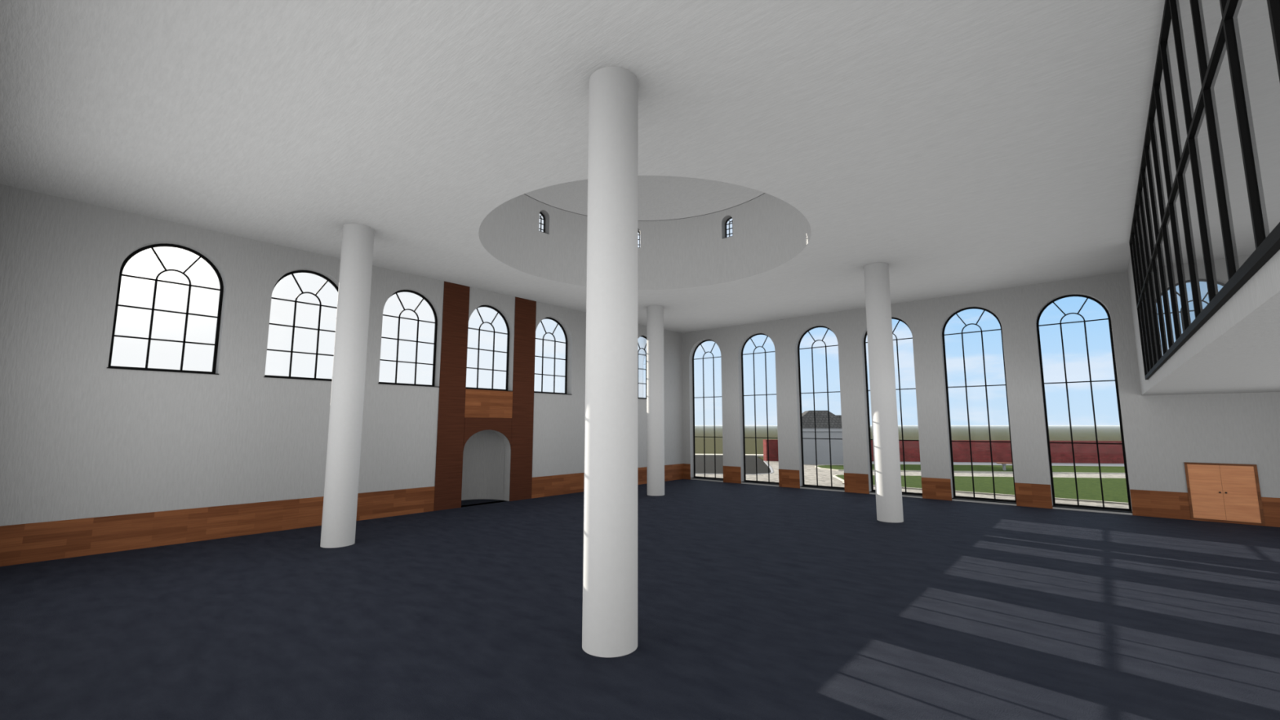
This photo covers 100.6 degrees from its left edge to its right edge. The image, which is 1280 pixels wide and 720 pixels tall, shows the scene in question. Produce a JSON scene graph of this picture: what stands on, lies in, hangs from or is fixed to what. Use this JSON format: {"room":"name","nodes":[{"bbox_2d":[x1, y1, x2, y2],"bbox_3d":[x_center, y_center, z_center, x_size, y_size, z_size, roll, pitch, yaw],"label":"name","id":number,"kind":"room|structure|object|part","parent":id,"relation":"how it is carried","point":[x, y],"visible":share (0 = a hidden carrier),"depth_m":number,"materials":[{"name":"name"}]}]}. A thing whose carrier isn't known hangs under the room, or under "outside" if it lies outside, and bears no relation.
{"room":"house of worship","nodes":[
{"label":"house of worship","id":0,"kind":"room"},
{"bbox_2d":[0,184,683,525],"bbox_3d":[-4.842,1.128,16.785,0.320,6.650,21.080,-6,-9,40],"label":"wall","id":1,"kind":"structure","parent":0,"point":[81,437],"depth_m":11.09,"materials":[{"name":"white paint"}]},
{"bbox_2d":[106,243,223,374],"bbox_3d":[-9.850,-1.115,11.188,0.330,2.756,1.735,-6,-9,40],"label":"window","id":2,"kind":"structure","parent":1,"relation":"in","point":[221,286],"depth_m":11.24,"materials":[{"name":"black metal"}]},
{"bbox_3d":[-9.850,0.242,11.021,0.330,0.020,1.735,-6,-9,40],"label":"sill","id":3,"kind":"part","parent":2,"relation":"part of","materials":[{"name":"black metal"}]},
{"bbox_2d":[0,486,435,566],"bbox_3d":[-8.607,3.527,11.832,0.018,0.680,8.520,-6,-9,40],"label":"wainscoting","id":4,"kind":"structure","parent":1,"relation":"attached to","point":[20,544],"depth_m":10.84,"materials":[{"name":"brown wood"}]},
{"bbox_2d":[263,270,338,381],"bbox_3d":[-8.176,-0.879,13.113,0.330,2.756,1.735,-6,-9,40],"label":"window","id":5,"kind":"structure","parent":1,"relation":"in","point":[326,278],"depth_m":13.13,"materials":[{"name":"black metal"}]},
{"bbox_3d":[-8.176,0.478,12.947,0.330,0.020,1.735,-6,-9,40],"label":"sill","id":6,"kind":"part","parent":5,"relation":"part of","materials":[{"name":"black metal"}]},
{"bbox_2d":[377,289,438,386],"bbox_3d":[-6.503,-0.643,15.039,0.330,2.756,1.735,-6,-9,40],"label":"window","id":7,"kind":"structure","parent":1,"relation":"in","point":[426,300],"depth_m":15.26,"materials":[{"name":"black metal"}]},
{"bbox_3d":[-6.503,0.715,14.873,0.330,0.020,1.735,-6,-9,40],"label":"sill","id":8,"kind":"part","parent":7,"relation":"part of","materials":[{"name":"white paint"}]},
{"bbox_2d":[433,280,536,511],"bbox_3d":[-4.704,1.115,16.683,0.022,6.650,3.415,-6,-9,40],"label":"surround","id":9,"kind":"object","parent":1,"relation":"attached to","point":[461,409],"visible":1,"depth_m":16.21,"materials":[{"name":"brown wood"}]},
{"bbox_2d":[461,430,504,500],"bbox_3d":[-5.397,3.047,17.035,1.150,2.900,1.944,-6,-9,40],"label":"wall niche","id":10,"kind":"object","parent":9,"relation":"in","point":[483,454],"visible":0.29,"depth_m":17.44,"materials":[{"name":"white paint"}]},
{"bbox_3d":[-4.711,1.377,16.644,0.020,0.860,1.705,-6,-9,40],"label":"parquet panel","id":11,"kind":"part","parent":9,"relation":"part of","materials":[{"name":"brown wood"}]},
{"bbox_2d":[466,305,512,391],"bbox_3d":[-4.829,-0.406,16.965,0.330,2.756,1.735,-6,-9,40],"label":"window","id":12,"kind":"structure","parent":1,"relation":"in","point":[487,306],"depth_m":17.20,"materials":[{"name":"black metal"}]},
{"bbox_3d":[-4.829,0.951,16.799,0.330,0.020,1.735,-6,-9,40],"label":"sill","id":13,"kind":"part","parent":12,"relation":"part of","materials":[{"name":"white paint"}]},
{"bbox_2d":[533,317,572,395],"bbox_3d":[-3.155,-0.170,18.891,0.330,2.756,1.735,-6,-9,40],"label":"window","id":14,"kind":"structure","parent":1,"relation":"in","point":[551,318],"depth_m":19.15,"materials":[{"name":"black metal"}]},
{"bbox_3d":[-3.155,1.188,18.724,0.330,0.020,1.735,-6,-9,40],"label":"sill","id":15,"kind":"part","parent":14,"relation":"part of","materials":[{"name":"white paint"}]},
{"bbox_2d":[531,463,683,498],"bbox_3d":[-0.814,4.628,20.798,0.018,0.680,8.500,-6,-9,40],"label":"baseboard","id":16,"kind":"structure","parent":1,"relation":"attached to","point":[554,485],"depth_m":18.83,"materials":[{"name":"brown wood"}]},
{"bbox_2d":[637,335,646,399],"bbox_3d":[0.193,0.303,22.743,0.330,2.756,1.735,-6,-9,40],"label":"window","id":17,"kind":"structure","parent":1,"relation":"in","point":[643,336],"depth_m":22.81,"materials":[{"name":"black metal"}]},
{"bbox_2d":[0,0,1279,333],"bbox_3d":[3.003,-3.146,10.491,21.040,0.300,21.080,-6,-9,40],"label":"ceiling","id":18,"kind":"structure","parent":0,"point":[959,147],"depth_m":7.39,"materials":[{"name":"white paint"}]},
{"bbox_2d":[0,479,1279,719],"bbox_3d":[2.480,3.758,10.098,22.420,0.200,21.080,-6,-9,40],"label":"floor","id":19,"kind":"structure","parent":0,"point":[755,602],"depth_m":6.66,"materials":[{"name":"blue carpet"}]},
{"bbox_2d":[320,223,374,547],"bbox_3d":[-6.127,0.440,11.180,0.610,6.650,0.610,-6,-9,40],"label":"round column","id":20,"kind":"structure","parent":19,"relation":"on","point":[349,361],"depth_m":10.95,"materials":[{"name":"white paint"}]},
{"bbox_2d":[582,66,638,657],"bbox_3d":[-0.330,-0.166,6.241,0.610,6.650,0.610,-6,-9,40],"label":"round column","id":21,"kind":"structure","parent":19,"relation":"on","point":[610,550],"depth_m":5.96,"materials":[{"name":"white paint"}]},
{"bbox_2d":[646,305,664,496],"bbox_3d":[0.550,1.386,18.886,0.610,6.650,0.610,-6,-9,40],"label":"round column","id":22,"kind":"structure","parent":19,"relation":"on","point":[655,313],"depth_m":18.65,"materials":[{"name":"white paint"}]},
{"bbox_2d":[863,262,903,522],"bbox_3d":[6.349,0.773,13.895,0.610,6.650,0.610,-6,-9,40],"label":"round column","id":23,"kind":"structure","parent":19,"relation":"on","point":[889,504],"depth_m":13.66,"materials":[{"name":"white paint"}]},
{"bbox_2d":[524,175,764,221],"bbox_3d":[0.110,-6.591,13.435,8.340,3.336,8.340,-6,-9,40],"label":"ceiling","id":24,"kind":"structure","parent":0,"point":[660,197],"depth_m":16.61,"materials":[{"name":"white paint"}]},
{"bbox_2d":[478,180,811,289],"bbox_3d":[0.110,-3.813,13.094,8.340,2.260,8.340,-6,-9,40],"label":"wall","id":25,"kind":"structure","parent":0,"point":[769,232],"depth_m":15.84,"materials":[{"name":"white paint"}]},
{"bbox_2d":[538,212,548,234],"bbox_3d":[-2.919,-4.072,15.758,0.260,0.698,0.387,-6,-9,40],"label":"window","id":26,"kind":"structure","parent":25,"relation":"in","point":[542,215],"depth_m":15.90,"materials":[{"name":"black metal"}]},
{"bbox_3d":[-2.991,-4.068,15.820,0.050,0.690,0.380,-6,-9,40],"label":"frame","id":27,"kind":"part","parent":26,"relation":"part of","materials":[{"name":"black metal"}]},
{"bbox_2d":[637,231,640,248],"bbox_3d":[-0.184,-3.904,17.125,0.387,0.698,0.260,1,-7,-4],"label":"window","id":28,"kind":"structure","parent":25,"relation":"in","point":[637,231],"depth_m":17.21,"materials":[{"name":"black metal"}]},
{"bbox_2d":[724,217,733,238],"bbox_3d":[2.723,-4.021,16.171,0.387,0.698,0.260,-6,-9,40],"label":"window","id":29,"kind":"structure","parent":25,"relation":"in","point":[730,223],"depth_m":16.29,"materials":[{"name":"black metal"}]},
{"bbox_2d":[681,254,1279,515],"bbox_3d":[9.904,1.248,17.765,20.720,6.650,0.320,-6,-9,40],"label":"wall","id":30,"kind":"structure","parent":0,"point":[1162,433],"depth_m":16.24,"materials":[{"name":"white paint"}]},
{"bbox_2d":[683,463,690,479],"bbox_3d":[2.107,5.003,23.857,0.380,0.680,0.018,-6,-9,40],"label":"baseboard","id":31,"kind":"structure","parent":30,"relation":"attached to","point":[686,467],"depth_m":23.84,"materials":[{"name":"brown wood"}]},
{"bbox_2d":[690,339,723,480],"bbox_3d":[3.003,2.145,23.647,1.735,6.194,0.310,-6,-9,40],"label":"window","id":32,"kind":"structure","parent":30,"relation":"in","point":[700,343],"depth_m":23.90,"materials":[{"name":"black metal"}]},
{"bbox_3d":[3.003,5.209,23.271,1.735,0.020,0.310,-6,-9,40],"label":"sill","id":33,"kind":"part","parent":32,"relation":"part of","materials":[{"name":"black metal"}]},
{"bbox_2d":[723,466,741,483],"bbox_3d":[3.865,4.818,22.351,0.856,0.680,0.018,-6,-9,40],"label":"baseboard","id":34,"kind":"structure","parent":30,"relation":"attached to","point":[732,474],"depth_m":22.33,"materials":[{"name":"brown wood"}]},
{"bbox_2d":[741,333,778,484],"bbox_3d":[4.942,1.942,21.986,1.735,6.194,0.310,-6,-9,40],"label":"window","id":35,"kind":"structure","parent":30,"relation":"in","point":[753,335],"depth_m":22.24,"materials":[{"name":"black metal"}]},
{"bbox_3d":[4.942,5.005,21.610,1.735,0.020,0.310,-6,-9,40],"label":"sill","id":36,"kind":"part","parent":35,"relation":"part of","materials":[{"name":"white paint"}]},
{"bbox_2d":[778,469,799,488],"bbox_3d":[5.805,4.614,20.690,0.856,0.680,0.018,-6,-9,40],"label":"baseboard","id":37,"kind":"structure","parent":30,"relation":"attached to","point":[787,477],"depth_m":20.68,"materials":[{"name":"brown wood"}]},
{"bbox_2d":[797,325,844,490],"bbox_3d":[6.882,1.738,20.325,1.735,6.194,0.310,-6,-9,40],"label":"window","id":38,"kind":"structure","parent":30,"relation":"in","point":[804,485],"depth_m":20.57,"materials":[{"name":"black metal"}]},
{"bbox_3d":[6.882,4.802,19.949,1.735,0.020,0.310,-6,-9,40],"label":"sill","id":39,"kind":"part","parent":38,"relation":"part of","materials":[{"name":"white paint"}]},
{"bbox_2d":[844,472,869,493],"bbox_3d":[7.745,4.411,19.029,0.856,0.680,0.018,-6,-9,40],"label":"baseboard","id":40,"kind":"structure","parent":30,"relation":"attached to","point":[853,482],"depth_m":19.02,"materials":[{"name":"brown wood"}]},
{"bbox_2d":[863,317,922,496],"bbox_3d":[8.821,1.534,18.665,1.735,6.194,0.310,-6,-9,40],"label":"window","id":41,"kind":"structure","parent":30,"relation":"in","point":[905,493],"depth_m":18.87,"materials":[{"name":"black metal"}]},
{"bbox_3d":[8.821,4.598,18.289,1.735,0.020,0.310,-6,-9,40],"label":"sill","id":42,"kind":"part","parent":41,"relation":"part of","materials":[{"name":"white paint"}]},
{"bbox_2d":[921,477,951,500],"bbox_3d":[9.684,4.207,17.369,0.856,0.680,0.018,-6,-9,40],"label":"baseboard","id":43,"kind":"structure","parent":30,"relation":"attached to","point":[931,488],"depth_m":17.35,"materials":[{"name":"brown wood"}]},
{"bbox_2d":[942,306,1016,503],"bbox_3d":[10.761,1.330,17.004,1.735,6.194,0.310,-6,-9,40],"label":"window","id":44,"kind":"structure","parent":30,"relation":"in","point":[957,497],"depth_m":17.11,"materials":[{"name":"black metal"}]},
{"bbox_3d":[10.761,4.394,16.628,1.735,0.020,0.310,-6,-9,40],"label":"sill","id":45,"kind":"part","parent":44,"relation":"part of","materials":[{"name":"white paint"}]},
{"bbox_2d":[1014,482,1053,508],"bbox_3d":[11.624,4.003,15.708,0.856,0.680,0.018,-6,-9,40],"label":"baseboard","id":46,"kind":"structure","parent":30,"relation":"attached to","point":[1027,495],"depth_m":15.70,"materials":[{"name":"brown wood"}]},
{"bbox_2d":[1036,294,1132,513],"bbox_3d":[12.700,1.126,15.343,1.735,6.194,0.310,-6,-9,40],"label":"window","id":47,"kind":"structure","parent":30,"relation":"in","point":[1055,504],"depth_m":15.34,"materials":[{"name":"black metal"}]},
{"bbox_3d":[12.700,4.190,14.967,1.735,0.020,0.310,-6,-9,40],"label":"sill","id":48,"kind":"part","parent":47,"relation":"part of","materials":[{"name":"black metal"}]},
{"bbox_2d":[1129,488,1191,519],"bbox_3d":[13.655,3.790,13.968,1.100,0.680,0.018,-6,-9,40],"label":"baseboard","id":49,"kind":"structure","parent":30,"relation":"attached to","point":[1167,504],"depth_m":13.95,"materials":[{"name":"brown wood"}]},
{"bbox_2d":[1184,462,1265,525],"bbox_3d":[14.529,3.313,13.242,1.240,1.450,0.056,-6,-9,40],"label":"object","id":50,"kind":"object","parent":30,"relation":"attached to","point":[1242,501],"visible":1,"depth_m":13.23,"materials":[{"name":"brown wood"}]},
{"bbox_3d":[14.320,3.331,13.443,0.570,1.343,0.020,-6,-9,40],"label":"door","id":51,"kind":"part","parent":50,"relation":"part of","materials":[{"name":"brown wood"}]},
{"bbox_3d":[14.754,3.285,13.072,0.570,1.343,0.020,-6,-9,40],"label":"door","id":52,"kind":"part","parent":50,"relation":"part of","materials":[{"name":"brown wood"}]},
{"bbox_2d":[1261,497,1279,527],"bbox_3d":[16.201,3.522,11.788,3.155,0.680,0.018,-6,-9,40],"label":"baseboard","id":53,"kind":"structure","parent":30,"relation":"attached to","point":[1271,506],"depth_m":12.71,"materials":[{"name":"brown wood"}]},
{"bbox_2d":[1127,252,1145,384],"bbox_3d":[6.945,-1.833,6.904,0.120,3.180,20.440,-6,-9,40],"label":"wall","id":54,"kind":"structure","parent":0,"point":[1130,273],"depth_m":13.68,"materials":[{"name":"white paint"}]},
{"bbox_2d":[1140,249,1279,395],"bbox_3d":[8.813,-0.315,5.094,5.053,0.273,20.440,-6,-9,40],"label":"balcony","id":55,"kind":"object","parent":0,"point":[1237,349],"depth_m":5.91,"materials":[{"name":"white paint"}]},
{"bbox_2d":[1128,0,1279,379],"bbox_3d":[6.743,-1.824,6.769,0.080,3.230,14.505,-6,-9,40],"label":"screen","id":56,"kind":"object","parent":55,"relation":"on","point":[1174,241],"visible":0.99,"depth_m":5.35,"materials":[{"name":"black metal"}]},
{"bbox_3d":[6.735,-3.397,6.969,0.060,0.060,14.505,-6,-9,40],"label":"rail","id":57,"kind":"part","parent":56,"relation":"part of","materials":[{"name":"black metal"}]},
{"bbox_3d":[6.735,-1.828,6.776,0.001,3.160,14.505,-6,-9,40],"label":"glass pane","id":58,"kind":"part","parent":56,"relation":"part of","materials":[{"name":"clear glass"}]},
{"bbox_3d":[6.728,-1.860,6.787,0.040,0.045,14.505,-6,-9,40],"label":"rail","id":59,"kind":"part","parent":56,"relation":"part of","materials":[{"name":"black metal"}]},
{"bbox_3d":[6.743,-0.261,6.577,0.080,0.080,14.505,-6,-9,40],"label":"rail","id":60,"kind":"part","parent":56,"relation":"part of","materials":[{"name":"black metal"}]},
{"label":"outside","id":61,"kind":"structure","parent":0,"visible":0},
{"bbox_2d":[694,425,1121,460],"bbox_3d":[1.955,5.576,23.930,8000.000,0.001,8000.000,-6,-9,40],"label":"ground","id":62,"kind":"structure","parent":61,"point":[1056,433],"depth_m":162.28,"materials":[{"name":"green plant"}]},
{"bbox_2d":[695,453,763,456],"bbox_3d":[0.041,8.298,46.688,130.001,0.120,1.500,-1,-7,8],"label":"kerb","id":63,"kind":"object","parent":62,"relation":"on","point":[757,455],"depth_m":45.90,"materials":[{"name":"concrete"}]},
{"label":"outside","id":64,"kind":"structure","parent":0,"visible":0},
{"bbox_2d":[832,474,1128,504],"bbox_3d":[28.586,5.281,22.509,33.780,0.100,25.800,-6,-9,40],"label":"lawn","id":65,"kind":"structure","parent":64,"point":[1089,489],"depth_m":21.59,"materials":[{"name":"green plant"}]},
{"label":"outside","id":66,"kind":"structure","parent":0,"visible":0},
{"bbox_2d":[814,463,1124,474],"bbox_3d":[33.032,6.070,28.942,45.460,0.100,5.116,-1,-7,8],"label":"lawn","id":67,"kind":"structure","parent":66,"point":[908,468],"depth_m":30.05,"materials":[{"name":"green plant"}]},
{"bbox_2d":[995,462,1012,470],"bbox_3d":[20.447,5.864,29.111,1.500,0.450,0.439,-4,-8,27],"label":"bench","id":68,"kind":"object","parent":67,"relation":"on","point":[1003,464],"visible":0.37,"depth_m":29.17,"materials":[{"name":"stone"}]},
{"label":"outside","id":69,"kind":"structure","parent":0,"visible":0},
{"bbox_2d":[695,461,1128,508],"bbox_3d":[28.138,6.076,28.535,46.400,0.110,40.580,-6,-9,40],"label":"path","id":70,"kind":"structure","parent":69,"point":[810,470],"depth_m":26.20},
{"bbox_2d":[763,439,778,461],"bbox_3d":[9.485,6.391,37.568,1.493,1.505,0.364,-1,-7,8],"label":"wall","id":71,"kind":"structure","parent":70,"relation":"on","point":[773,444],"depth_m":37.44,"materials":[{"name":"red brick"}]},
{"bbox_2d":[801,410,843,464],"bbox_3d":[12.326,5.281,36.876,4.560,3.500,5.400,-1,-7,8],"label":"gatehouse","id":72,"kind":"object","parent":70,"relation":"on","point":[821,416],"visible":0.46,"depth_m":34.34,"materials":[{"name":"tile"}]},
{"bbox_2d":[871,440,1124,463],"bbox_3d":[34.840,5.969,34.129,41.590,1.505,0.366,-1,-7,8],"label":"wall","id":73,"kind":"structure","parent":70,"relation":"on","point":[980,451],"depth_m":35.37,"materials":[{"name":"red brick"}]},
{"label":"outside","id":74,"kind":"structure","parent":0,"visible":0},
{"bbox_2d":[871,461,1124,466],"bbox_3d":[34.661,6.513,32.627,41.560,0.060,2.490,-1,-7,8],"label":"path","id":75,"kind":"structure","parent":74,"point":[873,462],"depth_m":33.91,"materials":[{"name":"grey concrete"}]},
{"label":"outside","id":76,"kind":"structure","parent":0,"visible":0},
{"bbox_2d":[695,454,771,474],"bbox_3d":[-28.600,7.589,40.805,74.850,0.095,18.000,-1,-7,8],"label":"road","id":77,"kind":"structure","parent":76,"point":[750,460],"depth_m":33.96,"materials":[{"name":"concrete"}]},
{"bbox_2d":[695,461,773,475],"bbox_3d":[5.126,6.287,30.361,14.568,0.115,6.439,6,-9,-39],"label":"kerb","id":78,"kind":"object","parent":77,"relation":"on","point":[766,463],"visible":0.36,"depth_m":27.48,"materials":[{"name":"grey concrete"}]}
]}

